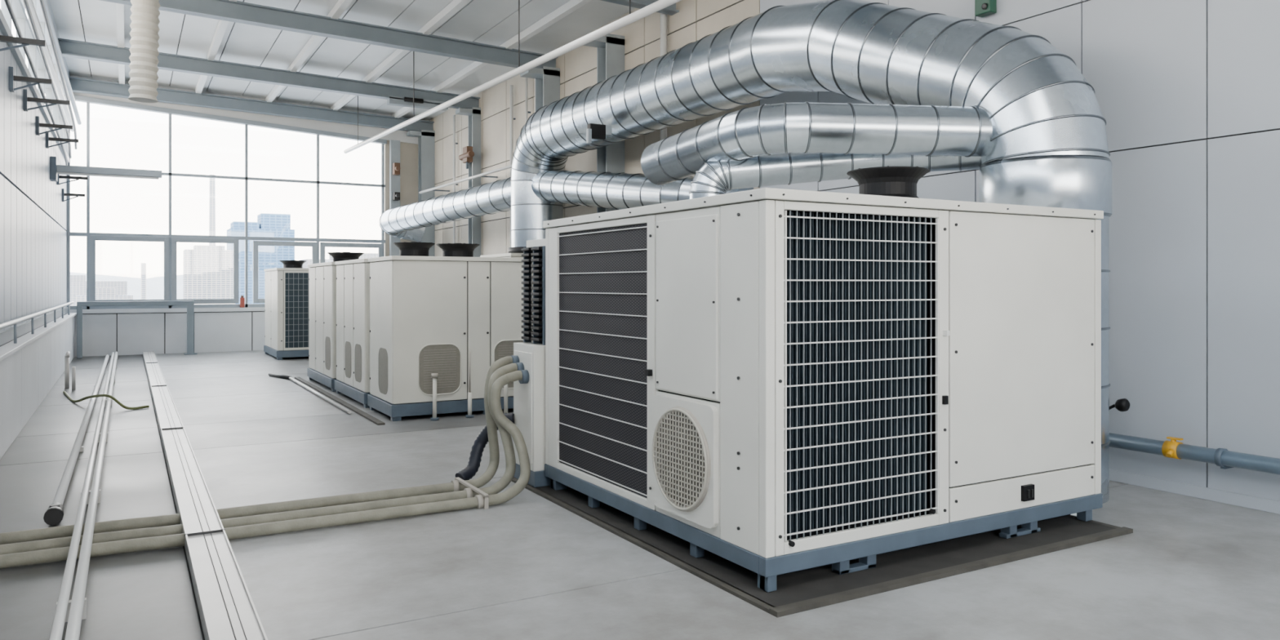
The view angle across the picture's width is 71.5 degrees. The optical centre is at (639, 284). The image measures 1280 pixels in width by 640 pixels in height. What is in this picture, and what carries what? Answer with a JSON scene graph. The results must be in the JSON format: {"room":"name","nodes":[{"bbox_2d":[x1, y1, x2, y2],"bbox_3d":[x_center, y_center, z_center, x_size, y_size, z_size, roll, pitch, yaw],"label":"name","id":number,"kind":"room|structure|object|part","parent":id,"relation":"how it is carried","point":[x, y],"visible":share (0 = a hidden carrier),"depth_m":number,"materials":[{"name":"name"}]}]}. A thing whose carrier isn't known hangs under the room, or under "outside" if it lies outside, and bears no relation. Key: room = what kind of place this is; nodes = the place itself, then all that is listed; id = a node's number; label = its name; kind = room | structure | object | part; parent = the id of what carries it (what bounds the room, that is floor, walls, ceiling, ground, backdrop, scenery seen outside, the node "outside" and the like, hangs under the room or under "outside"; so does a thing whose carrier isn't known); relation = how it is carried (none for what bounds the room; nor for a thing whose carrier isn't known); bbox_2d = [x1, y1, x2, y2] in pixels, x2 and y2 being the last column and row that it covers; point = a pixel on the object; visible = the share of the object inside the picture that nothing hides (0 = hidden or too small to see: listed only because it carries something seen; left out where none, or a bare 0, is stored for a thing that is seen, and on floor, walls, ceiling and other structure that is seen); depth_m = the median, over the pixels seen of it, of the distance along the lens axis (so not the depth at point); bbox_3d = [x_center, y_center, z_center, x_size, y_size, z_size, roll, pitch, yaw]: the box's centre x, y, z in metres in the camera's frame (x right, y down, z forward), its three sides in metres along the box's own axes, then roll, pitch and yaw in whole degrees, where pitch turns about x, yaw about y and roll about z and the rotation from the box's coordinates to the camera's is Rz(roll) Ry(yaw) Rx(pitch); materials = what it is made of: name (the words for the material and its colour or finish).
{"room":"mechanical room","nodes":[
{"label":"mechanical room","id":0,"kind":"room"},
{"bbox_2d":[0,0,70,346],"bbox_3d":[-5.703,-1.550,7.388,0.310,6.500,28.500,0,0,-30],"label":"wall","id":1,"kind":"structure","parent":0,"point":[33,212],"depth_m":11.81,"materials":[{"name":"grey metal"}]},
{"bbox_2d":[4,0,81,165],"bbox_3d":[-5.310,-3.001,7.269,0.312,1.342,27.700,0,0,-30],"label":"cables","id":2,"kind":"object","parent":1,"relation":"attached to","point":[28,4],"visible":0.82,"depth_m":12.77,"materials":[{"name":"grey plastic"}]},
{"bbox_2d":[0,35,88,201],"bbox_3d":[-8.796,-2.080,13.431,0.504,0.819,11.140,0,0,-30],"label":"brackets","id":3,"kind":"object","parent":1,"relation":"attached to","point":[24,42],"visible":0.94,"depth_m":11.42,"materials":[{"name":"grey metal"}]},
{"bbox_2d":[49,155,161,182],"bbox_3d":[-9.499,-2.000,15.855,1.698,0.400,0.360,0,0,-30],"label":"linear light fixture","id":4,"kind":"object","parent":1,"relation":"attached to","point":[55,169],"visible":1,"depth_m":15.72,"materials":[{"name":"grey metal"}]},
{"bbox_2d":[64,75,430,356],"bbox_3d":[-9.108,-1.550,21.576,8.500,6.500,0.320,0,0,-30],"label":"wall","id":5,"kind":"structure","parent":0,"point":[125,331],"depth_m":20.88,"materials":[{"name":"grey"}]},
{"bbox_2d":[65,94,386,309],"bbox_3d":[-9.590,-1.800,21.241,6.970,4.800,0.180,0,0,-30],"label":"window","id":6,"kind":"structure","parent":5,"relation":"in","point":[171,112],"depth_m":21.03,"materials":[{"name":"grey metal"}]},
{"bbox_2d":[89,235,169,301],"bbox_3d":[-11.507,-0.310,20.050,1.560,1.540,0.075,0,0,-30],"label":"window","id":7,"kind":"structure","parent":6,"relation":"attached to","point":[93,238],"depth_m":20.00,"materials":[{"name":"grey metal"}]},
{"bbox_2d":[171,237,239,303],"bbox_3d":[-10.182,-0.310,20.815,1.420,1.540,0.075,0,0,-30],"label":"window","id":8,"kind":"structure","parent":6,"relation":"attached to","point":[174,240],"depth_m":20.81,"materials":[{"name":"grey metal"}]},
{"bbox_2d":[253,240,316,302],"bbox_3d":[-8.658,-0.290,21.695,1.460,1.500,0.075,0,0,-30],"label":"window","id":9,"kind":"structure","parent":6,"relation":"attached to","point":[255,243],"depth_m":21.40,"materials":[{"name":"grey metal"}]},
{"bbox_2d":[320,242,382,262],"bbox_3d":[-7.289,-0.290,22.485,1.540,1.500,0.075,0,0,-30],"label":"window","id":10,"kind":"structure","parent":6,"relation":"attached to","point":[380,246],"depth_m":22.38,"materials":[{"name":"grey metal"}]},
{"bbox_2d":[240,295,244,307],"bbox_3d":[-9.499,0.415,21.212,0.100,0.290,0.070,0,0,-30],"label":"alarm box","id":11,"kind":"object","parent":5,"relation":"attached to","point":[242,298],"visible":1,"depth_m":21.19,"materials":[{"name":"red"}]},
{"bbox_2d":[49,0,635,119],"bbox_3d":[-1.935,-4.561,9.622,9.171,0.455,28.600,0,0,-30],"label":"ceiling","id":12,"kind":"structure","parent":0,"point":[491,22],"depth_m":16.26,"materials":[{"name":"grey metal"}]},
{"bbox_2d":[128,0,159,102],"bbox_3d":[-6.082,-3.390,10.922,0.373,2.267,0.324,0,0,-30],"label":"flexible duct","id":13,"kind":"object","parent":12,"relation":"hanging from","point":[144,33],"visible":1,"depth_m":10.79,"materials":[{"name":"beige"}]},
{"bbox_2d":[115,0,591,118],"bbox_3d":[-1.979,-4.410,9.308,6.190,0.307,28.100,0,0,-30],"label":"skylight","id":14,"kind":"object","parent":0,"point":[340,6],"depth_m":16.01,"materials":[{"name":"white glass"}]},
{"bbox_2d":[57,0,679,131],"bbox_3d":[-3.864,-4.221,12.492,8.100,0.528,20.500,0,0,-30],"label":"roof beams","id":15,"kind":"structure","parent":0,"point":[237,11],"depth_m":16.77,"materials":[{"name":"grey metal"}]},
{"bbox_2d":[386,96,448,111],"bbox_3d":[-4.856,-3.980,19.511,1.300,0.160,0.350,0,0,-30],"label":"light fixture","id":16,"kind":"object","parent":15,"relation":"attached to","point":[405,101],"visible":0.81,"depth_m":19.38,"materials":[{"name":"grey metal"}]},
{"bbox_2d":[343,0,681,153],"bbox_3d":[-3.053,-3.518,14.288,0.090,1.764,15.803,0,0,-30],"label":"conduit","id":17,"kind":"object","parent":15,"relation":"hanging from","point":[659,5],"visible":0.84,"depth_m":11.39,"materials":[{"name":"white metal"}]},
{"bbox_2d":[0,350,1279,639],"bbox_3d":[-2.243,1.675,9.386,8.600,0.150,28.500,0,0,-30],"label":"floor","id":18,"kind":"structure","parent":0,"point":[526,566],"depth_m":5.04,"materials":[{"name":"concrete"}]},
{"bbox_2d":[0,312,76,459],"bbox_3d":[-5.410,1.115,7.309,0.160,0.969,28.070,0,0,-30],"label":"wall","id":19,"kind":"structure","parent":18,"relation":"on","point":[30,367],"depth_m":10.53,"materials":[{"name":"grey paint"}]},
{"bbox_2d":[0,301,74,343],"bbox_3d":[-5.404,0.502,7.301,0.052,0.256,28.050,0,0,-30],"label":"guard rail","id":20,"kind":"object","parent":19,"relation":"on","point":[15,322],"visible":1,"depth_m":11.17,"materials":[{"name":"grey metal"}]},
{"bbox_2d":[64,351,75,390],"bbox_3d":[-8.690,1.313,13.512,0.369,0.574,0.095,0,0,42],"label":"pipe","id":21,"kind":"object","parent":18,"relation":"on","point":[68,353],"depth_m":13.60,"materials":[{"name":"metal"}]},
{"bbox_2d":[43,354,109,525],"bbox_3d":[-7.593,1.538,12.348,0.110,0.124,15.020,0,0,-30],"label":"drain pipe","id":22,"kind":"object","parent":18,"relation":"on","point":[54,515],"visible":0.98,"depth_m":7.31,"materials":[{"name":"grey metal"}]},
{"bbox_2d":[49,351,118,639],"bbox_3d":[-4.524,1.530,7.376,0.120,0.140,27.300,0,0,-30],"label":"conduit","id":23,"kind":"object","parent":18,"relation":"on","point":[72,611],"visible":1,"depth_m":5.06,"materials":[{"name":"white paint"}]},
{"bbox_2d":[62,391,149,409],"bbox_3d":[-7.505,1.507,12.070,2.655,0.195,0.430,0,0,37],"label":"garden hose","id":24,"kind":"object","parent":18,"relation":"on","point":[67,395],"visible":1,"depth_m":11.39,"materials":[{"name":"green"}]},
{"bbox_2d":[76,300,197,358],"bbox_3d":[-11.130,0.990,19.717,2.320,1.220,0.200,0,0,-30],"label":"barrier","id":25,"kind":"object","parent":18,"relation":"on","point":[190,304],"visible":1,"depth_m":19.68,"materials":[{"name":"grey metal"}]},
{"bbox_2d":[142,351,267,639],"bbox_3d":[-4.120,1.553,7.956,0.220,0.094,27.900,0,0,-30],"label":"cable tray","id":26,"kind":"object","parent":18,"relation":"on","point":[227,610],"visible":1,"depth_m":5.28,"materials":[{"name":"metal"}]},
{"bbox_2d":[0,355,530,568],"bbox_3d":[-2.431,1.091,5.981,3.691,1.027,0.751,0,0,-30],"label":"pipes","id":27,"kind":"object","parent":18,"relation":"on","point":[48,544],"visible":0.96,"depth_m":6.04,"materials":[{"name":"beige plastic"}]},
{"bbox_2d":[263,260,308,359],"bbox_3d":[-7.452,0.532,19.947,1.600,2.135,2.040,0,0,-30],"label":"air conditioning unit","id":28,"kind":"object","parent":18,"relation":"on","point":[286,287],"visible":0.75,"depth_m":18.89,"materials":[{"name":"grey metal"}]},
{"bbox_3d":[-7.452,1.505,19.947,1.600,0.190,2.040,0,0,-30],"label":"frame","id":29,"kind":"part","parent":28,"relation":"part of","materials":[{"name":"blue metal"}]},
{"bbox_2d":[268,373,385,425],"bbox_3d":[-4.684,1.571,12.773,0.419,0.058,6.408,0,0,-30],"label":"channel","id":30,"kind":"object","parent":18,"relation":"on","point":[369,417],"visible":1,"depth_m":12.24,"materials":[{"name":"metal"}]},
{"bbox_2d":[306,252,364,391],"bbox_3d":[-4.215,0.537,14.541,2.000,2.125,2.040,0,0,-30],"label":"air conditioning unit","id":31,"kind":"object","parent":18,"relation":"on","point":[322,276],"visible":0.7,"depth_m":13.89,"materials":[{"name":"grey metal"}]},
{"bbox_3d":[-4.215,1.505,14.541,2.000,0.190,2.040,0,0,-30],"label":"frame","id":32,"kind":"part","parent":31,"relation":"part of","materials":[{"name":"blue metal"}]},
{"bbox_3d":[-4.215,0.555,14.541,1.990,1.770,2.030,0,0,-30],"label":"casing","id":33,"kind":"part","parent":31,"relation":"part of","materials":[{"name":"grey metal"}]},
{"bbox_2d":[334,258,371,408],"bbox_3d":[-3.169,0.635,12.749,1.980,1.930,1.890,0,0,-30],"label":"air conditioning unit","id":34,"kind":"object","parent":18,"relation":"on","point":[353,276],"visible":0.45,"depth_m":12.08,"materials":[{"name":"grey metal"}]},
{"bbox_3d":[-3.169,1.505,12.749,1.980,0.190,1.890,0,0,-30],"label":"frame","id":35,"kind":"part","parent":34,"relation":"part of","materials":[{"name":"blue metal"}]},
{"bbox_2d":[389,139,399,256],"bbox_3d":[-6.309,-1.050,22.887,0.360,5.300,0.190,0,0,-30],"label":"steel column","id":36,"kind":"structure","parent":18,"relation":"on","point":[394,145],"depth_m":22.84,"materials":[{"name":"grey metal"}]},
{"bbox_2d":[392,162,399,175],"bbox_3d":[-6.221,-2.950,22.724,0.150,0.300,0.280,0,0,-30],"label":"junction box","id":37,"kind":"object","parent":36,"relation":"attached to","point":[396,166],"visible":1,"depth_m":22.69,"materials":[{"name":"brown metal"}]},
{"bbox_2d":[392,191,399,200],"bbox_3d":[-6.221,-2.250,22.724,0.150,0.200,0.280,0,0,-30],"label":"junction box","id":38,"kind":"object","parent":36,"relation":"attached to","point":[396,195],"visible":1,"depth_m":22.68,"materials":[{"name":"grey metal"}]},
{"bbox_2d":[406,129,435,256],"bbox_3d":[-5.713,-1.200,23.145,0.650,5.600,0.400,0,0,-30],"label":"steel column","id":39,"kind":"structure","parent":18,"relation":"on","point":[426,139],"depth_m":23.11,"materials":[{"name":"grey metal"}]},
{"bbox_2d":[367,241,533,421],"bbox_3d":[-2.205,0.537,11.400,2.260,2.125,1.190,0,0,-30],"label":"air conditioning unit","id":40,"kind":"object","parent":18,"relation":"on","point":[427,313],"visible":0.82,"depth_m":10.72,"materials":[{"name":"grey metal"}]},
{"bbox_3d":[-2.205,1.505,11.400,2.260,0.190,1.190,0,0,-30],"label":"frame","id":41,"kind":"part","parent":40,"relation":"part of","materials":[{"name":"blue metal"}]},
{"bbox_2d":[455,106,480,257],"bbox_3d":[-3.898,-1.200,20.151,0.500,5.600,0.400,0,0,-30],"label":"steel column","id":42,"kind":"structure","parent":18,"relation":"on","point":[473,114],"depth_m":20.11,"materials":[{"name":"grey metal"}]},
{"bbox_2d":[458,146,474,168],"bbox_3d":[-3.912,-2.850,20.085,0.170,0.500,0.700,0,0,-30],"label":"junction box","id":43,"kind":"object","parent":42,"relation":"attached to","point":[468,154],"visible":1,"depth_m":19.98,"materials":[{"name":"brown"}]},
{"bbox_2d":[430,351,507,421],"bbox_3d":[-2.000,1.200,10.672,1.047,0.800,0.112,0,0,-28],"label":"pipes","id":44,"kind":"object","parent":18,"relation":"on","point":[434,375],"visible":0.77,"depth_m":10.63,"materials":[{"name":"white metal"}]},
{"bbox_2d":[455,413,514,480],"bbox_3d":[-1.255,1.318,7.181,0.501,0.538,0.209,0,0,-30],"label":"hose","id":45,"kind":"object","parent":18,"relation":"on","point":[470,470],"visible":0.61,"depth_m":7.15,"materials":[{"name":"black rubber"}]},
{"bbox_2d":[480,253,533,257],"bbox_3d":[-1.897,0.550,15.186,1.240,2.100,1.440,0,0,-30],"label":"air conditioning unit","id":46,"kind":"object","parent":18,"relation":"on","point":[505,255],"visible":0.06,"depth_m":14.42,"materials":[{"name":"grey metal"}]},
{"bbox_2d":[520,66,559,112],"bbox_3d":[-1.854,-1.200,16.481,0.630,5.600,0.500,0,0,-30],"label":"steel column","id":47,"kind":"structure","parent":18,"relation":"on","point":[547,79],"depth_m":16.40,"materials":[{"name":"grey metal"}]},
{"bbox_2d":[582,33,624,213],"bbox_3d":[-0.604,-1.200,14.316,0.630,5.600,0.440,0,0,-30],"label":"steel column","id":48,"kind":"structure","parent":18,"relation":"on","point":[610,47],"depth_m":14.27,"materials":[{"name":"grey metal"}]},
{"bbox_2d":[378,0,1112,503],"bbox_3d":[-1.256,-0.685,14.458,1.372,4.571,18.501,0,0,-31],"label":"spiral duct","id":49,"kind":"object","parent":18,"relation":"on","point":[1048,147],"visible":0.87,"depth_m":8.23,"materials":[{"name":"silver metal"}]},
{"bbox_2d":[586,123,611,143],"bbox_3d":[-0.564,-2.040,12.128,0.390,0.280,0.130,0,0,-30],"label":"sensor box","id":50,"kind":"object","parent":49,"relation":"attached to","point":[593,131],"visible":1,"depth_m":12.08,"materials":[{"name":"black plastic"}]},
{"bbox_2d":[511,476,1133,617],"bbox_3d":[1.029,1.587,6.518,2.900,0.026,3.540,0,0,-30],"label":"pad","id":51,"kind":"object","parent":18,"relation":"on","point":[808,589],"visible":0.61,"depth_m":5.13,"materials":[{"name":"black rubber"}]},
{"bbox_2d":[513,165,1103,591],"bbox_3d":[1.030,0.403,6.607,2.930,2.355,3.296,0,0,-30],"label":"air conditioning unit","id":52,"kind":"object","parent":51,"relation":"on","point":[772,382],"visible":1,"depth_m":5.20,"materials":[{"name":"white metal"}]},
{"bbox_2d":[652,395,718,528],"bbox_3d":[0.243,1.015,5.166,0.063,0.680,0.655,0,0,-30],"label":"fan grille","id":53,"kind":"object","parent":52,"relation":"attached to","point":[685,429],"depth_m":5.10,"materials":[{"name":"grey"}]},
{"bbox_2d":[640,101,992,199],"bbox_3d":[1.380,-0.947,7.122,3.113,0.894,1.156,0,0,20],"label":"duct","id":54,"kind":"object","parent":52,"relation":"on","point":[784,143],"visible":0.93,"depth_m":6.80,"materials":[{"name":"silver metal"}]},
{"bbox_3d":[1.173,1.490,6.428,2.832,0.180,2.772,0,0,-30],"label":"frame","id":55,"kind":"part","parent":52,"relation":"part of","materials":[{"name":"blue metal"}]},
{"bbox_2d":[783,209,938,542],"bbox_3d":[1.238,0.475,4.881,1.155,1.720,0.020,0,0,-30],"label":"grille","id":56,"kind":"object","parent":52,"relation":"attached to","point":[934,514],"depth_m":4.87,"materials":[{"name":"grey metal"}]},
{"bbox_2d":[430,0,1279,501],"bbox_3d":[1.502,-1.650,11.548,0.250,6.700,28.500,0,0,-30],"label":"wall","id":57,"kind":"structure","parent":0,"point":[1187,92],"depth_m":6.85,"materials":[{"name":"grey"}]},
{"bbox_2d":[453,115,457,243],"bbox_3d":[-4.479,-1.400,21.547,0.110,5.400,0.060,0,0,-30],"label":"conduit pipe","id":58,"kind":"object","parent":57,"relation":"attached to","point":[454,116],"visible":0.53,"depth_m":21.51,"materials":[{"name":"grey metal"}]},
{"bbox_2d":[418,164,511,193],"bbox_3d":[-3.555,-2.325,19.598,0.460,0.107,7.700,0,0,-30],"label":"conduit pipe","id":59,"kind":"object","parent":57,"relation":"attached to","point":[482,175],"visible":0.66,"depth_m":19.49,"materials":[{"name":"white metal"}]},
{"bbox_2d":[510,84,515,247],"bbox_3d":[-2.631,-1.400,18.342,0.115,5.400,0.070,0,0,-30],"label":"conduit pipe","id":60,"kind":"object","parent":57,"relation":"attached to","point":[512,118],"visible":0.34,"depth_m":18.30,"materials":[{"name":"grey metal"}]},
{"bbox_2d":[525,77,530,122],"bbox_3d":[-2.227,-1.400,17.652,0.105,5.400,0.050,0,0,-30],"label":"conduit pipe","id":61,"kind":"object","parent":57,"relation":"attached to","point":[527,112],"visible":0.23,"depth_m":17.62,"materials":[{"name":"grey metal"}]},
{"bbox_2d":[660,13,667,140],"bbox_3d":[0.363,-1.400,13.142,0.130,5.400,0.100,0,0,-30],"label":"conduit pipe","id":62,"kind":"object","parent":57,"relation":"attached to","point":[663,16],"visible":0.08,"depth_m":13.10,"materials":[{"name":"grey metal"}]},
{"bbox_2d":[974,0,996,17],"bbox_3d":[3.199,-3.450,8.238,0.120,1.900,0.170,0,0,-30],"label":"switch","id":63,"kind":"object","parent":57,"relation":"attached to","point":[983,8],"visible":1,"depth_m":8.19,"materials":[{"name":"green plastic"}]},
{"bbox_2d":[1109,398,1129,411],"bbox_3d":[3.777,0.936,6.921,0.100,0.104,0.191,0,0,-16],"label":"valve","id":64,"kind":"object","parent":57,"relation":"attached to","point":[1123,404],"visible":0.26,"depth_m":6.88,"materials":[{"name":"black plastic"}]},
{"bbox_2d":[1109,432,1279,475],"bbox_3d":[5.147,1.234,4.704,0.281,0.172,13.000,0,0,-30],"label":"gas pipe","id":65,"kind":"object","parent":57,"relation":"attached to","point":[1224,458],"visible":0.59,"depth_m":6.45,"materials":[{"name":"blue metal"}]},
{"bbox_2d":[1109,469,1279,514],"bbox_3d":[1.460,1.555,11.351,0.020,0.090,28.200,0,0,-30],"label":"baseboard","id":66,"kind":"structure","parent":57,"relation":"attached to","point":[1256,503],"depth_m":6.64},
{"label":"outside","id":67,"kind":"structure","parent":0,"visible":0},
{"bbox_3d":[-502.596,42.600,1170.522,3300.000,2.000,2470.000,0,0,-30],"label":"ground","id":68,"kind":"structure","parent":67,"visible":0},
{"bbox_2d":[70,275,127,306],"bbox_3d":[-285.981,18.600,435.333,60.000,46.000,20.000,0,0,-30],"label":"block","id":69,"kind":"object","parent":68,"relation":"on","point":[77,282],"visible":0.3,"depth_m":434.49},
{"bbox_2d":[73,288,133,306],"bbox_3d":[-216.928,21.600,359.731,20.000,40.000,20.000,0,0,-30],"label":"block","id":70,"kind":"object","parent":68,"relation":"on","point":[100,293],"visible":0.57,"depth_m":353.15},
{"bbox_2d":[70,271,183,299],"bbox_3d":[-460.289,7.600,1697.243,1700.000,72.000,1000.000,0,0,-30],"label":"hills","id":71,"kind":"structure","parent":68,"relation":"on","point":[154,286],"depth_m":1213.52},
{"bbox_2d":[140,262,146,299],"bbox_3d":[-175.670,17.100,314.269,2.000,49.000,2.000,0,0,-30],"label":"chimney stack","id":72,"kind":"object","parent":68,"relation":"on","point":[143,290],"visible":0.34,"depth_m":313.64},
{"bbox_2d":[183,244,235,304],"bbox_3d":[-145.715,14.350,300.386,15.000,54.500,12.000,0,0,-30],"label":"apartment block","id":73,"kind":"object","parent":68,"relation":"on","point":[208,270],"visible":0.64,"depth_m":295.14,"materials":[{"name":"white concrete"}]},
{"bbox_2d":[208,174,215,245],"bbox_3d":[-174.019,-1.400,361.410,3.200,86.000,3.200,0,0,-30],"label":"chimney stack","id":74,"kind":"object","parent":68,"relation":"on","point":[212,183],"visible":0.32,"depth_m":360.56,"materials":[{"name":"white concrete"}]},
{"bbox_2d":[226,213,294,304],"bbox_3d":[-170.967,5.100,400.123,26.000,73.000,20.000,0,0,-30],"label":"glass office tower","id":75,"kind":"structure","parent":68,"relation":"on","point":[273,225],"depth_m":391.86,"materials":[{"name":"glass"}]},
{"bbox_2d":[301,253,377,268],"bbox_3d":[-117.728,14.100,393.910,60.000,55.000,20.000,0,0,-30],"label":"block","id":76,"kind":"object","parent":68,"relation":"on","point":[366,255],"visible":0.1,"depth_m":384.66,"materials":[{"name":"white"}]}
]}

